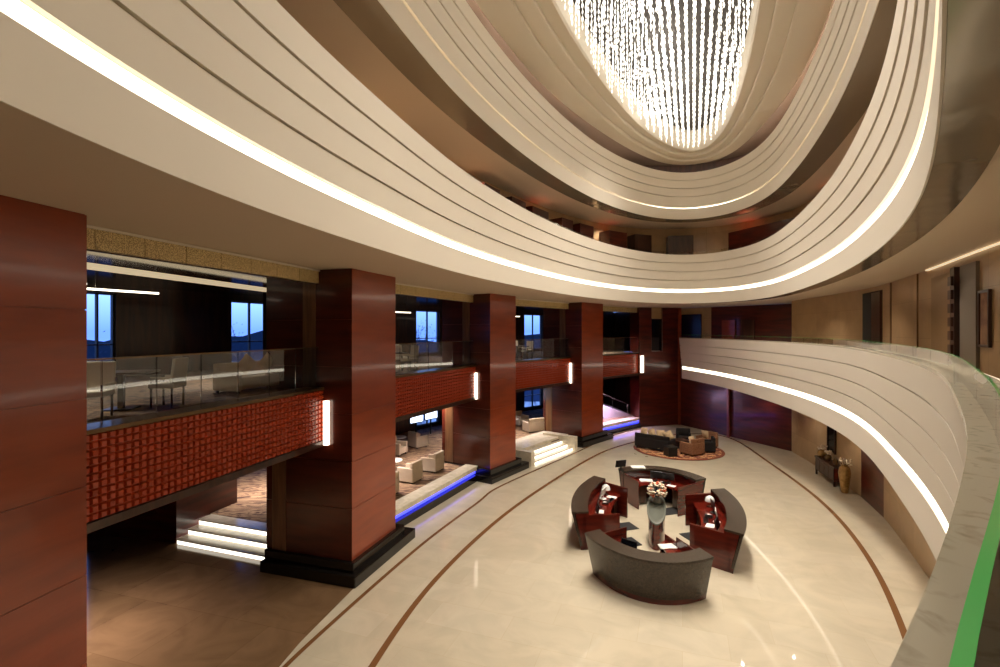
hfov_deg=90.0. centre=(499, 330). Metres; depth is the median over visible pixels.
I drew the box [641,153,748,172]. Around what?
wall
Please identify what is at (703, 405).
wall
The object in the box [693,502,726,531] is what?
countertop
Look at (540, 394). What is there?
window
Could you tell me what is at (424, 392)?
fascia beam
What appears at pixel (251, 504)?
floor
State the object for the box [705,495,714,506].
globe lamp
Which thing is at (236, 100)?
parapet
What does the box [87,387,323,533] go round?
fascia beam
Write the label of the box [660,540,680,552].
countertop
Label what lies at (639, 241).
door
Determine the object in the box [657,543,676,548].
paper stack
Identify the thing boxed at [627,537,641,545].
floor mat
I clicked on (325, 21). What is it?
wall
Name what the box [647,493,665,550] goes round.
pedestal
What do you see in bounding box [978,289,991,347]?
framed picture
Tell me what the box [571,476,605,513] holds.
countertop
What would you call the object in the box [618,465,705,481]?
countertop
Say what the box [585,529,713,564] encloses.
countertop
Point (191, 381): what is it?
glass railing
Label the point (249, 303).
window
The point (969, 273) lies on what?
wall panel
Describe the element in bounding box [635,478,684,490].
countertop
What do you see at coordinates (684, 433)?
armchair
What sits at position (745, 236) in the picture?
door
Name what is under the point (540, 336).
window
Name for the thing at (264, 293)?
wall
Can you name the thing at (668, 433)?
cushion
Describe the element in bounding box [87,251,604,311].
ceiling
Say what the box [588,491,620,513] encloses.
countertop
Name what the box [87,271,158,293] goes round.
linear pendant
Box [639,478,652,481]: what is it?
paper stack
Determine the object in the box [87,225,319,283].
bulkhead
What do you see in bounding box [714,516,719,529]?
computer monitor
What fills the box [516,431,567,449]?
floor
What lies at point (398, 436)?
round table
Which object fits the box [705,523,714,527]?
paper stack
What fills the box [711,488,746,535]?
countertop
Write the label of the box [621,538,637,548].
computer monitor
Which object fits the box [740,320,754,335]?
door
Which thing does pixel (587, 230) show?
door
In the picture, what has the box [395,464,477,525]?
stone ledge
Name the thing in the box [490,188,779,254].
glass balustrade
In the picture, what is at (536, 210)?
door
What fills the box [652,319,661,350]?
wall mirror
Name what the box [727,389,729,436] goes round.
trim
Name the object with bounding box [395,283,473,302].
bulkhead
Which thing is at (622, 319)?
wall
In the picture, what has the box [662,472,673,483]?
computer monitor
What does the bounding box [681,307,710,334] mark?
wall
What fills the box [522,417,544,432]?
armchair
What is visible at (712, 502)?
computer monitor
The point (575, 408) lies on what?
column
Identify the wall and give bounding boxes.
[87,283,614,433]
[88,478,236,542]
[263,292,266,349]
[276,0,867,228]
[462,169,792,251]
[615,312,629,403]
[630,307,677,426]
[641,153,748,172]
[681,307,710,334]
[681,364,791,450]
[711,304,791,336]
[792,198,999,578]
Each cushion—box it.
[641,427,647,433]
[647,428,655,434]
[656,430,664,435]
[663,430,674,439]
[701,430,708,438]
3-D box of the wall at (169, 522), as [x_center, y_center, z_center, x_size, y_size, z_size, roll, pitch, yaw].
[-11.200,4.700,16.750,3.400,3.600,2.586,0,0,17]
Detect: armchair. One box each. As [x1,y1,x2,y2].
[395,435,407,456]
[395,471,398,493]
[397,459,422,483]
[408,431,427,448]
[421,450,443,472]
[516,411,528,425]
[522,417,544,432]
[676,428,690,442]
[679,438,704,455]
[696,430,717,447]
[704,436,715,452]
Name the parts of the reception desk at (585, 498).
panel, panel, panel, drawer, panel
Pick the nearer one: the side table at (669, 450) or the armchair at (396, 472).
the armchair at (396, 472)
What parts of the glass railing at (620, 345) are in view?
glass panel, glass panel, glass panel, glass panel, glass panel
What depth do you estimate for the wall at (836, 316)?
16.46 m
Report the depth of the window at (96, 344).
16.33 m
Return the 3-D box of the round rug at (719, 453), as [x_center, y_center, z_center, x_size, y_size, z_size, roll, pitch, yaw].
[9.750,6.479,27.400,4.720,0.018,4.720,0,0,0]
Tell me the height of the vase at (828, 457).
0.459 m
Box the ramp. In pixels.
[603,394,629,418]
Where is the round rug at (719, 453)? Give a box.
[633,446,724,460]
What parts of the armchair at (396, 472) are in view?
arm frame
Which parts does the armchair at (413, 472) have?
backrest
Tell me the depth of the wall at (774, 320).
30.78 m
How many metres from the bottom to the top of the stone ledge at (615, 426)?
0.620 m
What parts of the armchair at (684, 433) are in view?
backrest, arm frame, seat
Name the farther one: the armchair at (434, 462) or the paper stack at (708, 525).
the armchair at (434, 462)
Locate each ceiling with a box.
[0,29,999,307]
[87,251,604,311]
[475,0,833,164]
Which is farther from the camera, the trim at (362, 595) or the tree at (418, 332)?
the tree at (418, 332)
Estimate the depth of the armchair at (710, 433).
27.88 m
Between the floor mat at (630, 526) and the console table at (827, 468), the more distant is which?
the console table at (827, 468)
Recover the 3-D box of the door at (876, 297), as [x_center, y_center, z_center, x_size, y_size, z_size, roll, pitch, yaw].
[13.608,0.075,18.066,0.080,2.950,1.000,0,0,23]
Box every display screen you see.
[409,415,422,431]
[424,411,436,433]
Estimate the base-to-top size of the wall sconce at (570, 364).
1.150 m
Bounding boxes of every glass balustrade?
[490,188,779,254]
[680,335,999,666]
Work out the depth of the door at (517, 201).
22.32 m
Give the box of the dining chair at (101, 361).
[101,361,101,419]
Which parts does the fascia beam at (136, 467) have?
trim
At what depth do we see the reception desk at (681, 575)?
11.94 m
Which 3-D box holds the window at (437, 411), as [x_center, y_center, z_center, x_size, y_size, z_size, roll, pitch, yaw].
[-4.553,4.450,31.166,0.100,2.700,2.000,0,0,37]
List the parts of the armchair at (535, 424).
arm frame, backrest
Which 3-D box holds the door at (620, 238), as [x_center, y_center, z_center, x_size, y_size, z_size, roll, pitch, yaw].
[6.774,-4.600,30.075,1.500,2.600,0.900,0,0,-35]
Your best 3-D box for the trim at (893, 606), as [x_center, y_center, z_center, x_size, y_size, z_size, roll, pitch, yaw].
[6.293,6.492,17.742,10.998,0.007,30.876,0,0,28]
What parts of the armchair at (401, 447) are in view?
arm frame, seat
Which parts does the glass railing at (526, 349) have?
glass panel, glass panel, glass panel, glass panel, glass panel, glass panel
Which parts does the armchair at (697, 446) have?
backrest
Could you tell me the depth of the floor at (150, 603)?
11.79 m
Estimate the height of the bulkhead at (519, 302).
0.370 m
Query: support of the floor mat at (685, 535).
on the floor at (800, 591)
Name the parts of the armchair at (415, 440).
backrest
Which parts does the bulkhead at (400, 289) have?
mosaic panel, mosaic panel, mosaic panel, mosaic panel, cove trim, mosaic panel, mosaic panel, mosaic panel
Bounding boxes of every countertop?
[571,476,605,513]
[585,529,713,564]
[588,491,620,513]
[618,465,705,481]
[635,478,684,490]
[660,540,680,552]
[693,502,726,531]
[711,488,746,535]
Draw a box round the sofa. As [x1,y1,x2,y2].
[635,432,675,450]
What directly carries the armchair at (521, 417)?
on the floor at (251, 504)
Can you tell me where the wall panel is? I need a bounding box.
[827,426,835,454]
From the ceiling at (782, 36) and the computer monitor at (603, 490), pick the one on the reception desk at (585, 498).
the computer monitor at (603, 490)
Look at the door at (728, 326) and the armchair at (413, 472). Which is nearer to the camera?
the armchair at (413, 472)
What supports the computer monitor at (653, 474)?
on the reception desk at (686, 482)
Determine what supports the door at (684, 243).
in the wall at (706, 238)
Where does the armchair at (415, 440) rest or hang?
on the floor at (251, 504)
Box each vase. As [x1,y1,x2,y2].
[817,445,827,456]
[824,450,832,460]
[833,458,837,464]
[838,458,851,492]
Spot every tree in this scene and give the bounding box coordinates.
[232,324,258,350]
[416,320,435,342]
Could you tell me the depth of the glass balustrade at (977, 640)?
0.59 m
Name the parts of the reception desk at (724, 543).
drawer, panel, panel, panel, panel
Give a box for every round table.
[395,458,402,462]
[396,435,405,439]
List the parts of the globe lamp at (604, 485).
lamp shade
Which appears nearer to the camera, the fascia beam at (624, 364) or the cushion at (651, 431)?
the cushion at (651, 431)
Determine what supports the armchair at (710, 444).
on the round rug at (719, 453)
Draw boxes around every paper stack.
[631,465,645,468]
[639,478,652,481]
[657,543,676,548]
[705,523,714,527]
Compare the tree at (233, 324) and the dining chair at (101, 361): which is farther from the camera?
the tree at (233, 324)
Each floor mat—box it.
[620,522,638,529]
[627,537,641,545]
[666,507,676,514]
[679,532,689,540]
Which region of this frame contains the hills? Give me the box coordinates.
[87,330,539,360]
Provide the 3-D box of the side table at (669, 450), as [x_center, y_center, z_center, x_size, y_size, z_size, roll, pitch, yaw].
[8.850,6.220,25.950,0.600,0.490,0.600,0,0,-11]
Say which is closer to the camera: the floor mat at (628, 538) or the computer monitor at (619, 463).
the floor mat at (628, 538)
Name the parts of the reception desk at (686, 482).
panel, drawer, panel, panel, drawer, panel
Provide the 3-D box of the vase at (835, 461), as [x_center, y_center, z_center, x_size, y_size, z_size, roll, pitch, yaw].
[14.218,5.540,21.194,0.200,0.280,0.200,0,0,0]
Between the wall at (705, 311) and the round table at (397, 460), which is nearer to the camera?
the round table at (397, 460)
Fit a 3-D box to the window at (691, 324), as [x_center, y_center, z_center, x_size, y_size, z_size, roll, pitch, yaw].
[13.250,0.200,34.670,0.100,2.700,1.500,0,0,-38]
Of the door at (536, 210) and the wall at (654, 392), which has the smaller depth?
the door at (536, 210)
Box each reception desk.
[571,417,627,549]
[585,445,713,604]
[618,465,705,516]
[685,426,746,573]
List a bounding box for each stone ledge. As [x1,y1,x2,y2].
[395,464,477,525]
[603,417,640,433]
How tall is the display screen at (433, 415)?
1.750 m
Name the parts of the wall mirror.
frame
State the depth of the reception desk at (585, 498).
15.99 m
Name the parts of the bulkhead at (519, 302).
mosaic panel, mosaic panel, mosaic panel, cove trim, mosaic panel, mosaic panel, mosaic panel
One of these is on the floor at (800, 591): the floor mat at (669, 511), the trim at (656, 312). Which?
the floor mat at (669, 511)
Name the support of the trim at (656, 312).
attached to the wall at (654, 392)
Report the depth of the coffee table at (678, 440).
27.54 m
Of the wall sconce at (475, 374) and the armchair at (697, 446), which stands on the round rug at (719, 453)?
the armchair at (697, 446)
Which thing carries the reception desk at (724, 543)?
on the floor at (800, 591)
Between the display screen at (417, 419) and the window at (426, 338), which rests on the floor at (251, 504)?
the display screen at (417, 419)
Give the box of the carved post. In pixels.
[947,267,959,356]
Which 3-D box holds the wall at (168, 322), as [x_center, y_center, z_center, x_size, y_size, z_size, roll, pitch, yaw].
[-5.501,2.440,25.257,6.528,8.120,47.673,0,0,33]
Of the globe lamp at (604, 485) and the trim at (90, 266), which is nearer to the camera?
the trim at (90, 266)
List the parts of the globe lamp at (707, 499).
lamp shade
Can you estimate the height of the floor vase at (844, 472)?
1.386 m
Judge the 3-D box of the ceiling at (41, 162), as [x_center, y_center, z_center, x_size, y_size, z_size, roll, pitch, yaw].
[4.316,-2.460,14.284,37.659,1.680,60.088,0,0,25]
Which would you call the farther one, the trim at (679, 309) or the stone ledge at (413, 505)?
the trim at (679, 309)
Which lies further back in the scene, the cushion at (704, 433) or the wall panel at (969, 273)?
the cushion at (704, 433)
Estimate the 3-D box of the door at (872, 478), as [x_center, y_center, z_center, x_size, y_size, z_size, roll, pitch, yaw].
[13.818,4.900,18.560,0.060,3.200,2.500,0,0,20]
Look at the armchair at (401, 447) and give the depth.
24.23 m
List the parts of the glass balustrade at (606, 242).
glass panel, glass panel, glass panel, glass panel, glass panel, glass panel, glass panel, glass panel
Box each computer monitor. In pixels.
[595,502,599,513]
[600,486,606,499]
[615,460,625,470]
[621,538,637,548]
[650,471,661,481]
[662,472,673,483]
[710,498,715,513]
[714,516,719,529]
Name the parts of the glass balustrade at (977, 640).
panel, panel, panel, panel, panel, panel, panel, panel, panel, panel, panel, panel, panel, panel, panel, panel, panel, panel, panel, panel, panel, panel, panel, panel, panel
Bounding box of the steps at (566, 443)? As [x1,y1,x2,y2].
[516,432,576,467]
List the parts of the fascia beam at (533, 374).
trim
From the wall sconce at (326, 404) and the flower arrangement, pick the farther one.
the flower arrangement
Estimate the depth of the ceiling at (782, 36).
19.00 m
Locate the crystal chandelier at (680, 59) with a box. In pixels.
[561,0,752,147]
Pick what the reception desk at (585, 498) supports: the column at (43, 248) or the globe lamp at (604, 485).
the globe lamp at (604, 485)
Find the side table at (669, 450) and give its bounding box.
[662,445,678,456]
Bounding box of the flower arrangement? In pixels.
[647,481,667,504]
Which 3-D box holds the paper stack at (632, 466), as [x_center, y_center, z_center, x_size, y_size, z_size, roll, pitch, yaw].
[5.403,5.335,19.589,0.560,0.049,0.408,0,0,0]
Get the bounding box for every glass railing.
[85,347,318,427]
[395,341,472,374]
[516,338,567,360]
[603,337,636,354]
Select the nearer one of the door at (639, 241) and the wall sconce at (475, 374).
the wall sconce at (475, 374)
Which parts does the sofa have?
backrest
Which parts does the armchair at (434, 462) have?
backrest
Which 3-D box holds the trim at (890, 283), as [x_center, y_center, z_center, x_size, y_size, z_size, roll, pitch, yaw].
[12.975,-0.025,16.607,0.030,3.150,0.100,0,0,26]
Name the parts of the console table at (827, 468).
door, door, door, door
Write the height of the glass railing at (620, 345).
1.055 m
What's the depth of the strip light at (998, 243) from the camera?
10.44 m
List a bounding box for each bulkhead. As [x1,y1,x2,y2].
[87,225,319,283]
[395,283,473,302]
[516,299,568,308]
[603,305,637,312]
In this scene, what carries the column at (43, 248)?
on the floor at (150, 603)
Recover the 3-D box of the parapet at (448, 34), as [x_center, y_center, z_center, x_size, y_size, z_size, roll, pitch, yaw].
[4.317,-7.775,14.295,10.258,2.650,32.702,0,0,25]
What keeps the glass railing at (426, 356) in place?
on the fascia beam at (424, 392)
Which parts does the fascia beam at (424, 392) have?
trim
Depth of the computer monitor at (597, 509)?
15.40 m
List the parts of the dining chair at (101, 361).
leg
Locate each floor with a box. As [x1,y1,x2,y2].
[85,534,352,666]
[209,400,634,522]
[280,402,928,666]
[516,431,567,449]
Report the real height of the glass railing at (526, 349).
1.055 m
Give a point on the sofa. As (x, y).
(650, 441)
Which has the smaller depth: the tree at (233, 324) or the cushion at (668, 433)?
the cushion at (668, 433)
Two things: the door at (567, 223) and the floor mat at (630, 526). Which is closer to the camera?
the floor mat at (630, 526)
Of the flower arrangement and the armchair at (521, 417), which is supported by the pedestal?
the flower arrangement
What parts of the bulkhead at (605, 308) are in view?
mosaic panel, mosaic panel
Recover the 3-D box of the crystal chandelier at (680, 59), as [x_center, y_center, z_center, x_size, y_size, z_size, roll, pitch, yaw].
[4.676,-10.560,15.043,5.707,1.499,28.512,0,0,27]
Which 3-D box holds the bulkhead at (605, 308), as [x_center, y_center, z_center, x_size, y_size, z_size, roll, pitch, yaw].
[7.411,-1.425,32.358,5.354,0.370,0.180,0,0,-44]
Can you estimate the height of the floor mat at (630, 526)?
0.024 m
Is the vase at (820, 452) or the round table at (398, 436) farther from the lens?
the round table at (398, 436)
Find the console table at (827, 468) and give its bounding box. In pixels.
[814,455,840,486]
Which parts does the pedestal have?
dish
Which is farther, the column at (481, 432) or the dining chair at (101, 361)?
the column at (481, 432)
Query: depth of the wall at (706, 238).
30.78 m
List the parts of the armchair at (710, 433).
backrest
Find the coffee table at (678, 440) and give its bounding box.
[671,438,688,448]
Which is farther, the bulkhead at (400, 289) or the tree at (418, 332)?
the tree at (418, 332)
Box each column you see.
[0,195,86,666]
[260,268,414,588]
[442,293,528,484]
[543,302,612,447]
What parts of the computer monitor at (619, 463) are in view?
casing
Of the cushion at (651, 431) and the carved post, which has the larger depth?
the cushion at (651, 431)
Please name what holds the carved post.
on the floor
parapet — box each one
[0,0,946,302]
[378,0,878,218]
[679,338,999,666]
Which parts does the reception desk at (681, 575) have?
panel, panel, panel, panel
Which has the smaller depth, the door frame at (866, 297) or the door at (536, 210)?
the door frame at (866, 297)
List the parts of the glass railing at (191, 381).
glass panel, glass panel, glass panel, rail, glass panel, glass panel, glass panel, glass panel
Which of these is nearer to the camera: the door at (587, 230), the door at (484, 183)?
the door at (484, 183)
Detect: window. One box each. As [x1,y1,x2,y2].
[87,292,113,357]
[231,301,262,350]
[416,311,438,341]
[417,411,438,425]
[524,314,541,338]
[524,388,541,407]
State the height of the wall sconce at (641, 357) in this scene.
1.150 m
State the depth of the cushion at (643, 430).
27.96 m
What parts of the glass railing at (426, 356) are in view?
glass panel, glass panel, glass panel, rail, glass panel, glass panel, glass panel, glass panel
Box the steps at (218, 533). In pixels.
[176,514,266,559]
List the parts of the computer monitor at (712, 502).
casing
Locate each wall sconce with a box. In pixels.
[323,401,329,445]
[474,373,477,398]
[569,363,571,382]
[640,356,643,372]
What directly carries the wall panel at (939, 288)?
in the wall at (836, 316)
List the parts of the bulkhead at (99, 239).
mosaic panel, mosaic panel, mosaic panel, mosaic panel, mosaic panel, mosaic panel, mosaic panel, mosaic panel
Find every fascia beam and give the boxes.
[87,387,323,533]
[395,365,475,422]
[515,357,570,391]
[603,353,638,379]
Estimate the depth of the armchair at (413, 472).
19.70 m
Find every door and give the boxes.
[483,182,499,193]
[506,196,525,207]
[526,206,548,219]
[549,217,572,229]
[573,223,593,237]
[599,230,626,245]
[627,234,651,249]
[666,235,692,251]
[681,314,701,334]
[722,320,734,335]
[728,218,793,247]
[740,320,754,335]
[861,449,883,516]
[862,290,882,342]
[871,291,881,341]
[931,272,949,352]
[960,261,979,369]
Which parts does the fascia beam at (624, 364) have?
trim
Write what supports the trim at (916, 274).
attached to the wall at (836, 316)
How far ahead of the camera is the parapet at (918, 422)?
7.97 m
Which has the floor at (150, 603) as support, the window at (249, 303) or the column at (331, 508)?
the column at (331, 508)
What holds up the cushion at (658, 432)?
on the sofa
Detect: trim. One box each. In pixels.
[87,262,266,291]
[282,429,638,666]
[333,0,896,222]
[368,433,906,666]
[650,307,661,318]
[678,308,680,424]
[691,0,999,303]
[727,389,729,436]
[890,283,891,343]
[916,274,917,346]
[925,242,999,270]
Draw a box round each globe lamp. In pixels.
[602,484,609,494]
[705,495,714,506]
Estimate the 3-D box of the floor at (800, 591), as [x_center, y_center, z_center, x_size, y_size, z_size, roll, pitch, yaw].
[-1.000,6.650,19.000,42.000,0.300,54.000,0,0,0]
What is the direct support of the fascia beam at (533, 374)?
attached to the floor
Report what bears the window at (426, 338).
in the wall at (168, 322)

